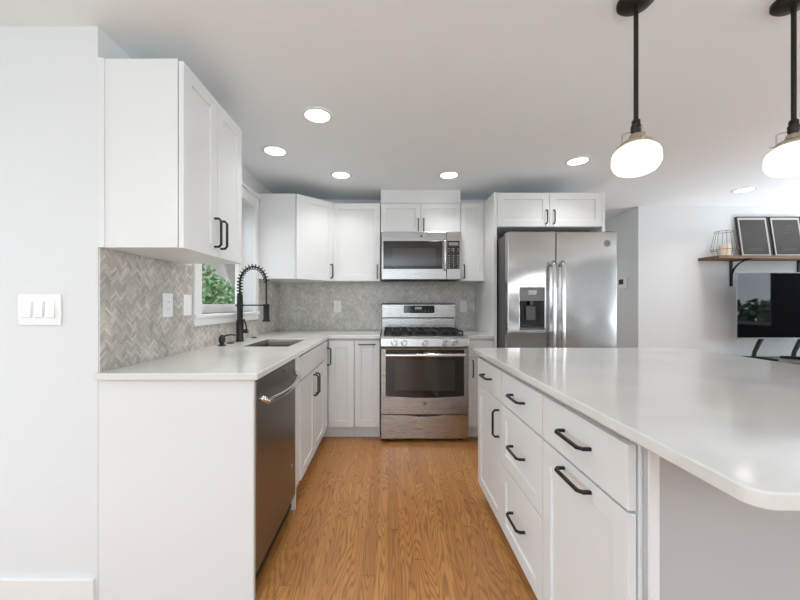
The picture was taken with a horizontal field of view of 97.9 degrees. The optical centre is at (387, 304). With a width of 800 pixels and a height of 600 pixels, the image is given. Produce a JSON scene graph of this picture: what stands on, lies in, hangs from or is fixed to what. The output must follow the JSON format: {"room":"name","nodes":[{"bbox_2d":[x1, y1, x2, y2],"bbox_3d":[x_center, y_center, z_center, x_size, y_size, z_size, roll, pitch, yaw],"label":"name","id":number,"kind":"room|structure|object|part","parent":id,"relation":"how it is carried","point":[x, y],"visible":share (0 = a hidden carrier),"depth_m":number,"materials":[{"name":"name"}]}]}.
{"room":"kitchen","nodes":[
{"label":"kitchen","id":0,"kind":"room"},
{"bbox_2d":[0,26,125,599],"bbox_3d":[-2.176,0.040,1.458,2.047,2.290,0.150,0,0,0],"label":"wall","id":1,"kind":"structure","parent":0,"point":[49,74],"depth_m":1.38,"materials":[{"name":"white paint"}]},
{"bbox_2d":[18,294,61,324],"bbox_3d":[-1.381,0.021,1.377,0.172,0.124,0.012,0,0,0],"label":"light switch","id":2,"kind":"object","parent":1,"relation":"attached to","point":[33,309],"visible":1,"depth_m":1.38,"materials":[{"name":"white plastic"}]},
{"bbox_2d":[0,578,94,599],"bbox_3d":[-2.082,1.135,1.377,1.837,0.100,0.013,0,0,0],"label":"baseboard","id":3,"kind":"structure","parent":1,"relation":"attached to","point":[10,588],"depth_m":1.37,"materials":[{"name":"white paint"}]},
{"bbox_2d":[126,54,276,365],"bbox_3d":[-1.228,0.040,2.602,0.150,2.290,2.137,0,0,0],"label":"wall","id":4,"kind":"structure","parent":0,"point":[248,178],"depth_m":2.98,"materials":[{"name":"white paint"}]},
{"bbox_2d":[98,57,241,263],"bbox_3d":[-0.965,-0.603,1.661,0.373,0.754,0.562,0,0,0],"label":"upper cabinet","id":5,"kind":"object","parent":4,"relation":"attached to","point":[170,154],"visible":1,"depth_m":1.39,"materials":[{"name":"white paint"}]},
{"bbox_3d":[-0.825,-0.598,1.525,0.020,0.745,0.275,0,0,0],"label":"door","id":6,"kind":"part","parent":5,"relation":"part of","materials":[{"name":"white paint"}]},
{"bbox_3d":[-0.797,-0.337,1.634,0.037,0.142,0.009,0,0,0],"label":"handle","id":7,"kind":"part","parent":5,"relation":"part of","materials":[{"name":"black metal"}]},
{"bbox_3d":[-0.797,-0.337,1.694,0.037,0.142,0.009,0,0,0],"label":"handle","id":8,"kind":"part","parent":5,"relation":"part of","materials":[{"name":"black metal"}]},
{"bbox_3d":[-0.825,-0.598,1.803,0.020,0.745,0.275,0,0,0],"label":"door","id":9,"kind":"part","parent":5,"relation":"part of","materials":[{"name":"white paint"}]},
{"bbox_2d":[99,248,278,371],"bbox_3d":[-1.149,0.021,2.528,0.006,0.495,2.282,0,0,0],"label":"backsplash","id":10,"kind":"structure","parent":4,"relation":"attached to","point":[133,328],"depth_m":1.66,"materials":[{"name":"tile"}]},
{"bbox_2d":[163,293,172,316],"bbox_3d":[-1.142,0.003,1.807,0.008,0.122,0.078,0,0,0],"label":"outlet","id":11,"kind":"object","parent":10,"relation":"attached to","point":[167,297],"visible":1,"depth_m":1.80,"materials":[{"name":"white plastic"}]},
{"bbox_2d":[166,299,170,310],"bbox_3d":[-1.139,0.003,1.807,0.002,0.066,0.033,0,0,0],"label":"receptacle","id":12,"kind":"object","parent":11,"relation":"attached to","point":[168,301],"depth_m":1.80,"materials":[{"name":"white plastic"}]},
{"bbox_2d":[183,295,191,315],"bbox_3d":[-1.141,0.003,1.985,0.012,0.118,0.075,0,0,0],"label":"light switch","id":13,"kind":"object","parent":10,"relation":"attached to","point":[187,299],"visible":1,"depth_m":1.98,"materials":[{"name":"white plastic"}]},
{"bbox_2d":[192,180,260,325],"bbox_3d":[-1.200,-0.410,2.542,0.185,1.079,1.026,0,0,0],"label":"window","id":14,"kind":"structure","parent":4,"relation":"in","point":[249,195],"depth_m":2.68,"materials":[{"name":"white paint"}]},
{"bbox_3d":[-1.144,-0.388,2.086,0.018,0.895,0.077,0,0,0],"label":"casing","id":15,"kind":"part","parent":14,"relation":"part of","materials":[{"name":"white paint"}]},
{"bbox_3d":[-1.276,-0.388,2.554,0.035,0.899,0.859,0,0,0],"label":"sash","id":16,"kind":"part","parent":14,"relation":"part of","materials":[{"name":"white paint"}]},
{"bbox_3d":[-1.203,0.071,2.550,0.160,0.022,1.006,0,0,0],"label":"sill","id":17,"kind":"part","parent":14,"relation":"part of","materials":[{"name":"white paint"}]},
{"bbox_3d":[-1.142,-0.877,2.550,0.022,0.085,1.006,0,0,0],"label":"head casing","id":18,"kind":"part","parent":14,"relation":"part of","materials":[{"name":"white paint"}]},
{"bbox_3d":[-1.131,-0.935,2.542,0.045,0.030,1.026,0,0,0],"label":"crown moulding","id":19,"kind":"part","parent":14,"relation":"part of","materials":[{"name":"white paint"}]},
{"bbox_3d":[-1.144,-0.388,3.018,0.018,0.895,0.070,0,0,0],"label":"casing","id":20,"kind":"part","parent":14,"relation":"part of","materials":[{"name":"white paint"}]},
{"bbox_2d":[255,417,537,599],"bbox_3d":[1.500,1.245,0.950,9.400,0.120,9.300,0,0,0],"label":"floor","id":21,"kind":"structure","parent":0,"point":[373,518],"depth_m":1.82,"materials":[{"name":"brown wood"}]},
{"bbox_2d":[98,380,254,599],"bbox_3d":[-0.843,0.742,1.393,0.618,0.886,0.019,0,0,0],"label":"end panel","id":22,"kind":"object","parent":21,"relation":"on","point":[176,458],"visible":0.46,"depth_m":1.38,"materials":[{"name":"white paint"}]},
{"bbox_2d":[255,359,299,581],"bbox_3d":[-0.783,0.743,1.704,0.626,0.884,0.592,0,0,0],"label":"dishwasher","id":23,"kind":"object","parent":21,"relation":"on","point":[275,391],"visible":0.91,"depth_m":1.62,"materials":[{"name":"silver metal"}]},
{"bbox_3d":[-0.503,0.399,1.704,0.066,0.052,0.553,0,0,0],"label":"handle","id":24,"kind":"part","parent":23,"relation":"part of","materials":[{"name":"silver metal"}]},
{"bbox_2d":[290,356,298,509],"bbox_3d":[-0.694,0.742,2.057,0.318,0.886,0.102,0,0,0],"label":"filler panel","id":25,"kind":"object","parent":21,"relation":"on","point":[293,503],"visible":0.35,"depth_m":2.05,"materials":[{"name":"white paint"}]},
{"bbox_2d":[299,343,323,480],"bbox_3d":[-0.816,0.742,2.495,0.651,0.886,0.772,0,0,0],"label":"base cabinet","id":26,"kind":"object","parent":21,"relation":"on","point":[311,362],"visible":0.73,"depth_m":2.40,"materials":[{"name":"white paint"}]},
{"bbox_3d":[-0.537,0.767,2.303,0.020,0.602,0.382,0,0,0],"label":"door","id":27,"kind":"part","parent":26,"relation":"part of","materials":[{"name":"white paint"}]},
{"bbox_3d":[-0.509,0.570,2.463,0.037,0.154,0.009,0,0,0],"label":"handle","id":28,"kind":"part","parent":26,"relation":"part of","materials":[{"name":"black metal"}]},
{"bbox_3d":[-0.509,0.570,2.527,0.037,0.154,0.009,0,0,0],"label":"handle","id":29,"kind":"part","parent":26,"relation":"part of","materials":[{"name":"black metal"}]},
{"bbox_3d":[-0.537,0.767,2.688,0.020,0.602,0.382,0,0,0],"label":"door","id":30,"kind":"part","parent":26,"relation":"part of","materials":[{"name":"white paint"}]},
{"bbox_2d":[322,339,354,436],"bbox_3d":[-0.724,0.742,3.275,0.855,0.886,0.786,0,0,0],"label":"base cabinet","id":31,"kind":"object","parent":21,"relation":"on","point":[338,353],"visible":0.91,"depth_m":3.04,"materials":[{"name":"white paint"}]},
{"bbox_2d":[94,330,380,379],"bbox_3d":[-0.612,0.284,2.515,1.081,0.028,2.307,0,0,0],"label":"countertop","id":32,"kind":"structure","parent":31,"relation":"on","point":[234,361],"depth_m":1.68,"materials":[{"name":"white stone"}]},
{"bbox_2d":[218,334,235,345],"bbox_3d":[-1.051,0.231,2.275,0.115,0.078,0.048,0,0,0],"label":"soap dispenser","id":33,"kind":"object","parent":32,"relation":"on","point":[222,338],"visible":0.99,"depth_m":2.26,"materials":[{"name":"black metal"}]},
{"bbox_2d":[235,264,270,341],"bbox_3d":[-0.991,-0.014,2.550,0.258,0.567,0.058,0,0,0],"label":"faucet","id":34,"kind":"object","parent":32,"relation":"on","point":[240,321],"visible":1,"depth_m":2.53,"materials":[{"name":"black metal"}]},
{"bbox_3d":[-1.047,0.157,2.549,0.040,0.106,0.032,0,0,0],"label":"lever","id":35,"kind":"part","parent":34,"relation":"part of","materials":[{"name":"black metal"}]},
{"bbox_3d":[-0.993,0.005,2.550,0.254,0.030,0.050,0,0,0],"label":"holder arm","id":36,"kind":"part","parent":34,"relation":"part of","materials":[{"name":"black metal"}]},
{"bbox_2d":[242,339,305,346],"bbox_3d":[-0.792,0.388,2.487,0.302,0.233,0.502,0,0,0],"label":"sink","id":37,"kind":"object","parent":32,"relation":"in","point":[268,342],"visible":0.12,"depth_m":2.73,"materials":[{"name":"silver metal"}]},
{"bbox_3d":[-0.537,0.692,2.960,0.020,0.757,0.150,0,0,0],"label":"door","id":38,"kind":"part","parent":31,"relation":"part of","materials":[{"name":"white paint"}]},
{"bbox_3d":[-0.407,0.692,3.047,0.218,0.757,0.020,0,0,0],"label":"door","id":39,"kind":"part","parent":31,"relation":"part of","materials":[{"name":"white paint"}]},
{"bbox_2d":[354,336,380,436],"bbox_3d":[-0.183,0.742,3.334,0.222,0.886,0.668,0,0,0],"label":"base cabinet","id":40,"kind":"object","parent":21,"relation":"on","point":[367,352],"visible":0.93,"depth_m":3.04,"materials":[{"name":"white paint"}]},
{"bbox_2d":[381,303,468,439],"bbox_3d":[0.315,0.585,3.286,0.758,1.200,0.747,0,0,0],"label":"range","id":41,"kind":"object","parent":21,"relation":"on","point":[425,358],"visible":1,"depth_m":2.98,"materials":[{"name":"grey metal"}]},
{"bbox_3d":[0.054,0.328,2.954,0.054,0.054,0.043,0,0,0],"label":"knob","id":42,"kind":"part","parent":41,"relation":"part of","materials":[{"name":"silver metal"}]},
{"bbox_3d":[0.139,0.328,2.954,0.054,0.054,0.043,0,0,0],"label":"knob","id":43,"kind":"part","parent":41,"relation":"part of","materials":[{"name":"silver metal"}]},
{"bbox_3d":[0.318,0.049,3.557,0.315,0.077,0.003,0,0,0],"label":"display panel","id":44,"kind":"part","parent":41,"relation":"part of","materials":[{"name":"black glass"}]},
{"bbox_3d":[0.315,1.051,3.005,0.752,0.200,0.040,0,0,0],"label":"drawer","id":45,"kind":"part","parent":41,"relation":"part of","materials":[{"name":"silver metal"}]},
{"bbox_3d":[0.315,0.660,3.002,0.752,0.563,0.046,0,0,0],"label":"oven door","id":46,"kind":"part","parent":41,"relation":"part of","materials":[{"name":"silver metal"}]},
{"bbox_2d":[381,327,468,337],"bbox_3d":[0.315,0.261,3.285,0.758,0.057,0.600,0,0,0],"label":"cooktop","id":47,"kind":"object","parent":41,"relation":"in","point":[387,332],"depth_m":3.13,"materials":[{"name":"black metal"}]},
{"bbox_3d":[0.315,0.328,3.001,0.758,0.085,0.056,0,0,0],"label":"control panel","id":48,"kind":"part","parent":41,"relation":"part of","materials":[{"name":"silver metal"}]},
{"bbox_3d":[0.314,0.328,2.954,0.054,0.054,0.043,0,0,0],"label":"knob","id":49,"kind":"part","parent":41,"relation":"part of","materials":[{"name":"silver metal"}]},
{"bbox_3d":[0.315,0.428,2.945,0.672,0.029,0.064,0,0,0],"label":"handle","id":50,"kind":"part","parent":41,"relation":"part of","materials":[{"name":"silver metal"}]},
{"bbox_3d":[0.485,0.328,2.954,0.054,0.054,0.043,0,0,0],"label":"knob","id":51,"kind":"part","parent":41,"relation":"part of","materials":[{"name":"silver metal"}]},
{"bbox_3d":[0.569,0.328,2.954,0.054,0.054,0.043,0,0,0],"label":"knob","id":52,"kind":"part","parent":41,"relation":"part of","materials":[{"name":"silver metal"}]},
{"bbox_2d":[468,339,492,436],"bbox_3d":[0.811,0.742,3.334,0.218,0.886,0.668,0,0,0],"label":"base cabinet","id":53,"kind":"object","parent":21,"relation":"on","point":[473,343],"visible":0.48,"depth_m":3.04,"materials":[{"name":"white paint"}]},
{"bbox_3d":[0.811,0.767,3.047,0.215,0.602,0.020,0,0,0],"label":"door","id":54,"kind":"part","parent":53,"relation":"part of","materials":[{"name":"white paint"}]},
{"bbox_2d":[459,330,493,338],"bbox_3d":[0.809,0.284,3.345,0.220,0.028,0.649,0,0,0],"label":"countertop","id":55,"kind":"structure","parent":53,"relation":"on","point":[473,334],"depth_m":3.13,"materials":[{"name":"white stone"}]},
{"bbox_3d":[0.811,0.387,3.047,0.215,0.144,0.020,0,0,0],"label":"drawer","id":56,"kind":"part","parent":53,"relation":"part of","materials":[{"name":"white paint"}]},
{"bbox_2d":[478,357,505,527],"bbox_3d":[0.847,0.742,1.924,0.660,0.886,0.442,0,0,0],"label":"base cabinet","id":57,"kind":"object","parent":21,"relation":"on","point":[490,403],"visible":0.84,"depth_m":1.89,"materials":[{"name":"white paint"}]},
{"bbox_3d":[0.536,0.400,1.924,0.037,0.009,0.139,0,0,0],"label":"handle","id":58,"kind":"part","parent":57,"relation":"part of","materials":[{"name":"black metal"}]},
{"bbox_3d":[0.564,0.401,1.924,0.020,0.153,0.439,0,0,0],"label":"drawer","id":59,"kind":"part","parent":57,"relation":"part of","materials":[{"name":"white paint"}]},
{"bbox_3d":[0.536,0.593,1.736,0.037,0.141,0.009,0,0,0],"label":"handle","id":60,"kind":"part","parent":57,"relation":"part of","materials":[{"name":"black metal"}]},
{"bbox_2d":[502,371,548,599],"bbox_3d":[0.847,0.742,1.474,0.660,0.886,0.453,0,0,0],"label":"base cabinet","id":61,"kind":"object","parent":21,"relation":"on","point":[522,406],"visible":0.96,"depth_m":1.42,"materials":[{"name":"white paint"}]},
{"bbox_3d":[0.536,0.923,1.474,0.037,0.009,0.141,0,0,0],"label":"handle","id":62,"kind":"part","parent":61,"relation":"part of","materials":[{"name":"black metal"}]},
{"bbox_3d":[0.536,0.628,1.474,0.037,0.009,0.141,0,0,0],"label":"handle","id":63,"kind":"part","parent":61,"relation":"part of","materials":[{"name":"black metal"}]},
{"bbox_3d":[0.536,0.400,1.474,0.037,0.009,0.141,0,0,0],"label":"handle","id":64,"kind":"part","parent":61,"relation":"part of","materials":[{"name":"black metal"}]},
{"bbox_3d":[0.564,0.934,1.474,0.020,0.319,0.450,0,0,0],"label":"drawer","id":65,"kind":"part","parent":61,"relation":"part of","materials":[{"name":"white paint"}]},
{"bbox_3d":[0.564,0.626,1.474,0.020,0.283,0.450,0,0,0],"label":"drawer","id":66,"kind":"part","parent":61,"relation":"part of","materials":[{"name":"white paint"}]},
{"bbox_3d":[0.564,0.401,1.474,0.020,0.153,0.450,0,0,0],"label":"drawer","id":67,"kind":"part","parent":61,"relation":"part of","materials":[{"name":"white paint"}]},
{"bbox_2d":[475,192,604,347],"bbox_3d":[1.403,0.105,3.327,0.965,2.160,0.683,0,0,0],"label":"surround","id":68,"kind":"object","parent":21,"relation":"on","point":[503,212],"visible":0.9,"depth_m":3.03,"materials":[{"name":"white paint"}]},
{"bbox_3d":[0.933,0.105,3.345,0.025,2.160,0.645,0,0,0],"label":"panel","id":69,"kind":"part","parent":68,"relation":"part of","materials":[{"name":"white paint"}]},
{"bbox_3d":[1.175,-0.824,3.032,0.453,0.294,0.020,0,0,0],"label":"door","id":70,"kind":"part","parent":68,"relation":"part of","materials":[{"name":"white paint"}]},
{"bbox_3d":[1.631,-0.824,3.032,0.453,0.294,0.020,0,0,0],"label":"door","id":71,"kind":"part","parent":68,"relation":"part of","materials":[{"name":"white paint"}]},
{"bbox_3d":[1.873,0.105,3.345,0.025,2.160,0.645,0,0,0],"label":"panel","id":72,"kind":"part","parent":68,"relation":"part of","materials":[{"name":"white paint"}]},
{"bbox_2d":[497,231,616,347],"bbox_3d":[1.396,0.297,3.146,0.878,1.775,0.878,0,0,0],"label":"refrigerator","id":73,"kind":"object","parent":21,"relation":"on","point":[555,289],"visible":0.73,"depth_m":2.79,"materials":[{"name":"grey metal"}]},
{"bbox_3d":[1.150,0.261,2.815,0.386,1.688,0.060,0,0,0],"label":"door","id":74,"kind":"part","parent":73,"relation":"part of","materials":[{"name":"silver metal"}]},
{"bbox_3d":[1.155,-0.080,2.806,0.195,0.104,0.046,0,0,0],"label":"dispenser panel","id":75,"kind":"part","parent":73,"relation":"part of","materials":[{"name":"grey"}]},
{"bbox_3d":[1.303,0.192,2.749,0.030,1.079,0.083,0,0,0],"label":"handle","id":76,"kind":"part","parent":73,"relation":"part of","materials":[{"name":"silver metal"}]},
{"bbox_3d":[1.376,0.192,2.749,0.030,1.079,0.083,0,0,0],"label":"handle","id":77,"kind":"part","parent":73,"relation":"part of","materials":[{"name":"silver metal"}]},
{"bbox_3d":[1.592,0.261,2.815,0.486,1.688,0.060,0,0,0],"label":"door","id":78,"kind":"part","parent":73,"relation":"part of","materials":[{"name":"silver metal"}]},
{"bbox_2d":[543,395,642,599],"bbox_3d":[0.847,0.742,1.022,0.660,0.886,0.449,0,0,0],"label":"base cabinet","id":79,"kind":"object","parent":21,"relation":"on","point":[593,473],"visible":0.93,"depth_m":0.96,"materials":[{"name":"white paint"}]},
{"bbox_3d":[0.536,0.395,1.021,0.037,0.009,0.151,0,0,0],"label":"handle","id":80,"kind":"part","parent":79,"relation":"part of","materials":[{"name":"black metal"}]},
{"bbox_3d":[0.536,0.513,1.021,0.037,0.009,0.151,0,0,0],"label":"handle","id":81,"kind":"part","parent":79,"relation":"part of","materials":[{"name":"black metal"}]},
{"bbox_3d":[0.564,0.401,1.024,0.020,0.153,0.441,0,0,0],"label":"drawer","id":82,"kind":"part","parent":79,"relation":"part of","materials":[{"name":"white paint"}]},
{"bbox_2d":[474,348,799,511],"bbox_3d":[1.188,0.284,1.335,1.315,0.028,1.674,0,0,0],"label":"countertop","id":83,"kind":"structure","parent":79,"relation":"on","point":[731,422],"depth_m":0.96,"materials":[{"name":"white stone"}]},
{"bbox_2d":[643,447,799,599],"bbox_3d":[1.091,0.742,1.458,1.019,0.886,1.373,0,0,0],"label":"island end panel","id":84,"kind":"object","parent":21,"relation":"on","point":[701,542],"visible":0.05,"depth_m":0.78,"materials":[{"name":"grey paint"}]},
{"bbox_3d":[0.592,0.742,0.775,0.022,0.886,0.007,0,0,0],"label":"corner post","id":85,"kind":"part","parent":84,"relation":"part of","materials":[{"name":"white paint"}]},
{"bbox_2d":[757,356,799,364],"bbox_3d":[4.500,0.881,3.660,1.440,0.608,0.420,0,0,0],"label":"media console","id":86,"kind":"object","parent":21,"relation":"on","point":[785,360],"visible":0.02,"depth_m":3.65,"materials":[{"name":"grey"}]},
{"bbox_2d":[736,272,799,360],"bbox_3d":[4.265,0.119,3.654,1.224,0.915,0.239,0,0,0],"label":"television","id":87,"kind":"object","parent":86,"relation":"on","point":[767,303],"visible":0.98,"depth_m":3.65,"materials":[{"name":"black plastic"}]},
{"bbox_3d":[3.917,0.440,3.671,0.103,0.275,0.270,0,0,-40],"label":"leg","id":88,"kind":"part","parent":87,"relation":"part of","materials":[{"name":"black metal"}]},
{"bbox_3d":[4.337,0.440,3.671,0.103,0.275,0.270,0,0,-40],"label":"leg","id":89,"kind":"part","parent":87,"relation":"part of","materials":[{"name":"black metal"}]},
{"bbox_2d":[0,0,799,218],"bbox_3d":[1.500,-1.165,0.950,9.400,0.120,9.300,0,0,0],"label":"ceiling","id":90,"kind":"structure","parent":0,"point":[500,95],"depth_m":1.75,"materials":[{"name":"white paint"}]},
{"bbox_2d":[262,145,287,156],"bbox_3d":[-0.813,-1.102,2.505,0.184,0.006,0.184,0,0,0],"label":"recessed light","id":91,"kind":"object","parent":90,"relation":"in","point":[271,150],"visible":1,"depth_m":2.50,"materials":[{"name":"white paint"}]},
{"bbox_2d":[301,107,332,123],"bbox_3d":[-0.412,-1.102,2.034,0.184,0.006,0.184,0,0,0],"label":"recessed light","id":92,"kind":"object","parent":90,"relation":"in","point":[316,115],"visible":1,"depth_m":2.03,"materials":[{"name":"white paint"}]},
{"bbox_2d":[330,171,351,178],"bbox_3d":[-0.401,-1.102,2.970,0.184,0.006,0.184,0,0,0],"label":"recessed light","id":93,"kind":"object","parent":90,"relation":"in","point":[336,174],"visible":1,"depth_m":2.97,"materials":[{"name":"white paint"}]},
{"bbox_2d":[438,171,459,178],"bbox_3d":[0.520,-1.102,2.970,0.184,0.006,0.184,0,0,0],"label":"recessed light","id":94,"kind":"object","parent":90,"relation":"in","point":[447,174],"visible":1,"depth_m":2.97,"materials":[{"name":"white paint"}]},
{"bbox_2d":[565,156,591,165],"bbox_3d":[1.463,-1.102,2.680,0.184,0.006,0.184,0,0,0],"label":"recessed light","id":95,"kind":"object","parent":90,"relation":"in","point":[580,160],"visible":1,"depth_m":2.67,"materials":[{"name":"white paint"}]},
{"bbox_2d":[611,0,662,177],"bbox_3d":[0.898,-0.787,1.260,0.153,0.636,0.153,0,0,0],"label":"pendant light","id":96,"kind":"object","parent":90,"relation":"hanging from","point":[639,155],"visible":1,"depth_m":1.25,"materials":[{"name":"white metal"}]},
{"bbox_2d":[630,118,641,133],"bbox_3d":[0.898,-0.634,1.260,0.033,0.068,0.033,0,0,0],"label":"socket","id":97,"kind":"object","parent":96,"relation":"attached to","point":[635,128],"depth_m":1.25,"materials":[{"name":"black metal"}]},
{"bbox_3d":[0.898,-0.868,1.260,0.015,0.435,0.015,0,0,0],"label":"rod","id":98,"kind":"part","parent":96,"relation":"part of","materials":[{"name":"brown metal"}]},
{"bbox_3d":[0.898,-0.524,1.260,0.153,0.111,0.153,0,0,0],"label":"glass globe","id":99,"kind":"part","parent":96,"relation":"part of","materials":[{"name":"white glass"}]},
{"bbox_2d":[731,187,757,192],"bbox_3d":[3.435,-1.102,3.358,0.184,0.006,0.184,0,0,0],"label":"recessed light","id":100,"kind":"object","parent":90,"relation":"in","point":[747,189],"visible":1,"depth_m":3.36,"materials":[{"name":"white paint"}]},
{"bbox_2d":[763,0,799,177],"bbox_3d":[1.469,-0.787,1.260,0.153,0.636,0.153,0,0,0],"label":"pendant light","id":101,"kind":"object","parent":90,"relation":"hanging from","point":[783,161],"visible":1,"depth_m":1.25,"materials":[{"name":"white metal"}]},
{"bbox_3d":[1.469,-0.524,1.260,0.153,0.111,0.153,0,0,0],"label":"glass globe","id":102,"kind":"part","parent":101,"relation":"part of","materials":[{"name":"white glass"}]},
{"bbox_2d":[787,118,799,134],"bbox_3d":[1.469,-0.634,1.260,0.033,0.068,0.033,0,0,0],"label":"socket","id":103,"kind":"object","parent":101,"relation":"attached to","point":[793,128],"depth_m":1.25,"materials":[{"name":"black metal"}]},
{"bbox_3d":[1.469,-0.868,1.260,0.015,0.435,0.015,0,0,0],"label":"rod","id":104,"kind":"part","parent":101,"relation":"part of","materials":[{"name":"brown metal"}]},
{"bbox_2d":[324,200,485,416],"bbox_3d":[0.298,0.040,3.740,3.203,2.290,0.140,0,0,0],"label":"wall","id":105,"kind":"structure","parent":0,"point":[332,201],"depth_m":3.67,"materials":[{"name":"white paint"}]},
{"bbox_2d":[259,194,335,282],"bbox_3d":[-0.833,-0.600,3.358,0.637,0.750,0.621,0,0,0],"label":"upper cabinet","id":106,"kind":"object","parent":105,"relation":"attached to","point":[296,230],"visible":0.91,"depth_m":3.06,"materials":[{"name":"white paint"}]},
{"bbox_3d":[-0.667,-0.598,3.192,0.392,0.746,0.020,0,0,-45],"label":"door","id":107,"kind":"part","parent":106,"relation":"part of","materials":[{"name":"white paint"}]},
{"bbox_2d":[333,203,380,282],"bbox_3d":[-0.303,-0.601,3.483,0.459,0.748,0.370,0,0,0],"label":"upper cabinet","id":108,"kind":"object","parent":105,"relation":"attached to","point":[356,226],"visible":0.94,"depth_m":3.34,"materials":[{"name":"white paint"}]},
{"bbox_2d":[279,283,474,331],"bbox_3d":[-0.114,0.030,3.666,2.063,0.520,0.006,0,0,0],"label":"backsplash","id":109,"kind":"structure","parent":105,"relation":"attached to","point":[302,306],"depth_m":3.66,"materials":[{"name":"tile"}]},
{"bbox_2d":[334,301,340,311],"bbox_3d":[-0.533,0.021,3.659,0.078,0.122,0.008,0,0,0],"label":"outlet","id":110,"kind":"object","parent":109,"relation":"attached to","point":[337,304],"visible":1,"depth_m":3.66,"materials":[{"name":"white plastic"}]},
{"bbox_2d":[460,301,466,311],"bbox_3d":[0.790,0.021,3.659,0.075,0.120,0.008,0,0,0],"label":"outlet","id":111,"kind":"object","parent":109,"relation":"attached to","point":[463,304],"visible":1,"depth_m":3.66,"materials":[{"name":"white plastic"}]},
{"bbox_2d":[381,203,459,231],"bbox_3d":[0.314,-0.833,3.483,0.765,0.285,0.370,0,0,0],"label":"upper cabinet","id":112,"kind":"object","parent":105,"relation":"attached to","point":[395,217],"visible":0.89,"depth_m":3.33,"materials":[{"name":"white paint"}]},
{"bbox_3d":[0.123,-0.831,3.345,0.380,0.278,0.020,0,0,0],"label":"door","id":113,"kind":"part","parent":112,"relation":"part of","materials":[{"name":"white paint"}]},
{"bbox_2d":[381,190,459,202],"bbox_3d":[0.314,-1.041,3.511,0.767,0.128,0.318,0,0,0],"label":"trim","id":114,"kind":"structure","parent":112,"relation":"on","point":[387,196],"depth_m":3.35,"materials":[{"name":"white paint"}]},
{"bbox_2d":[381,232,460,281],"bbox_3d":[0.314,-0.460,3.447,0.752,0.454,0.440,0,0,0],"label":"microwave","id":115,"kind":"object","parent":112,"relation":"attached to","point":[405,256],"visible":1,"depth_m":3.27,"materials":[{"name":"grey metal"}]},
{"bbox_3d":[0.533,-0.466,3.253,0.025,0.297,0.052,0,0,0],"label":"handle","id":116,"kind":"part","parent":115,"relation":"part of","materials":[{"name":"silver metal"}]},
{"bbox_3d":[0.621,-0.461,3.293,0.138,0.452,0.036,0,0,0],"label":"control panel","id":117,"kind":"part","parent":115,"relation":"part of","materials":[{"name":"silver metal"}]},
{"bbox_3d":[0.505,-0.831,3.345,0.380,0.278,0.020,0,0,0],"label":"door","id":118,"kind":"part","parent":112,"relation":"part of","materials":[{"name":"white paint"}]},
{"bbox_2d":[454,203,483,282],"bbox_3d":[0.809,-0.601,3.483,0.220,0.748,0.370,0,0,0],"label":"upper cabinet","id":119,"kind":"object","parent":105,"relation":"attached to","point":[471,214],"visible":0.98,"depth_m":3.34,"materials":[{"name":"white paint"}]},
{"bbox_2d":[605,210,629,347],"bbox_3d":[2.890,0.040,4.730,0.140,2.290,1.340,0,0,0],"label":"wall","id":120,"kind":"structure","parent":0,"point":[620,223],"depth_m":4.18,"materials":[{"name":"white paint"}]},
{"bbox_2d":[618,277,626,288],"bbox_3d":[2.805,-0.255,4.160,0.030,0.130,0.130,0,0,0],"label":"thermostat","id":121,"kind":"object","parent":120,"relation":"attached to","point":[622,282],"visible":1,"depth_m":4.14,"materials":[{"name":"white plastic"}]},
{"bbox_2d":[630,206,799,355],"bbox_3d":[4.480,0.040,3.990,3.320,2.290,0.140,0,0,0],"label":"wall","id":122,"kind":"structure","parent":0,"point":[678,300],"depth_m":3.92,"materials":[{"name":"white paint"}]},
{"bbox_2d":[698,255,799,285],"bbox_3d":[4.345,-0.362,3.795,1.710,0.315,0.250,0,0,0],"label":"wall shelf","id":123,"kind":"object","parent":122,"relation":"attached to","point":[731,258],"visible":0.85,"depth_m":3.78,"materials":[{"name":"brown wood"}]},
{"bbox_2d":[710,230,739,254],"bbox_3d":[3.675,-0.659,3.800,0.235,0.278,0.235,0,0,0],"label":"wire lantern","id":124,"kind":"object","parent":123,"relation":"on","point":[725,249],"visible":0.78,"depth_m":3.77,"materials":[{"name":"brown"}]},
{"bbox_2d":[718,244,730,254],"bbox_3d":[3.675,-0.585,3.800,0.104,0.130,0.104,0,0,0],"label":"candle","id":125,"kind":"object","parent":124,"relation":"on","point":[722,251],"depth_m":3.76,"materials":[{"name":"beige wax"}]},
{"bbox_2d":[734,217,772,254],"bbox_3d":[4.072,-0.751,3.873,0.352,0.468,0.083,0,0,0],"label":"framed print","id":126,"kind":"object","parent":123,"relation":"on","point":[753,233],"visible":0.88,"depth_m":3.87,"materials":[{"name":"grey wood"}]},
{"bbox_2d":[768,216,799,254],"bbox_3d":[4.440,-0.751,3.873,0.352,0.468,0.083,0,0,0],"label":"framed print","id":127,"kind":"object","parent":123,"relation":"on","point":[784,231],"visible":0.91,"depth_m":3.87,"materials":[{"name":"grey wood"}]},
{"label":"outside","id":128,"kind":"structure","parent":0,"visible":0},
{"bbox_3d":[2.000,1.405,1.000,32.000,0.160,30.000,0,0,0],"label":"ground","id":129,"kind":"structure","parent":128,"visible":0},
{"bbox_2d":[202,264,234,303],"bbox_3d":[-2.673,0.404,4.912,1.303,1.876,5.382,0,0,0],"label":"shrub","id":130,"kind":"object","parent":129,"relation":"on","point":[219,294],"visible":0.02,"depth_m":4.73,"materials":[{"name":"green plant"}]},
{"bbox_2d":[202,264,234,294],"bbox_3d":[-4.013,-0.590,5.703,1.996,3.830,9.274,0,0,0],"label":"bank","id":131,"kind":"object","parent":129,"relation":"on","point":[227,271],"visible":0.01,"depth_m":8.11,"materials":[{"name":"white"}]}
]}

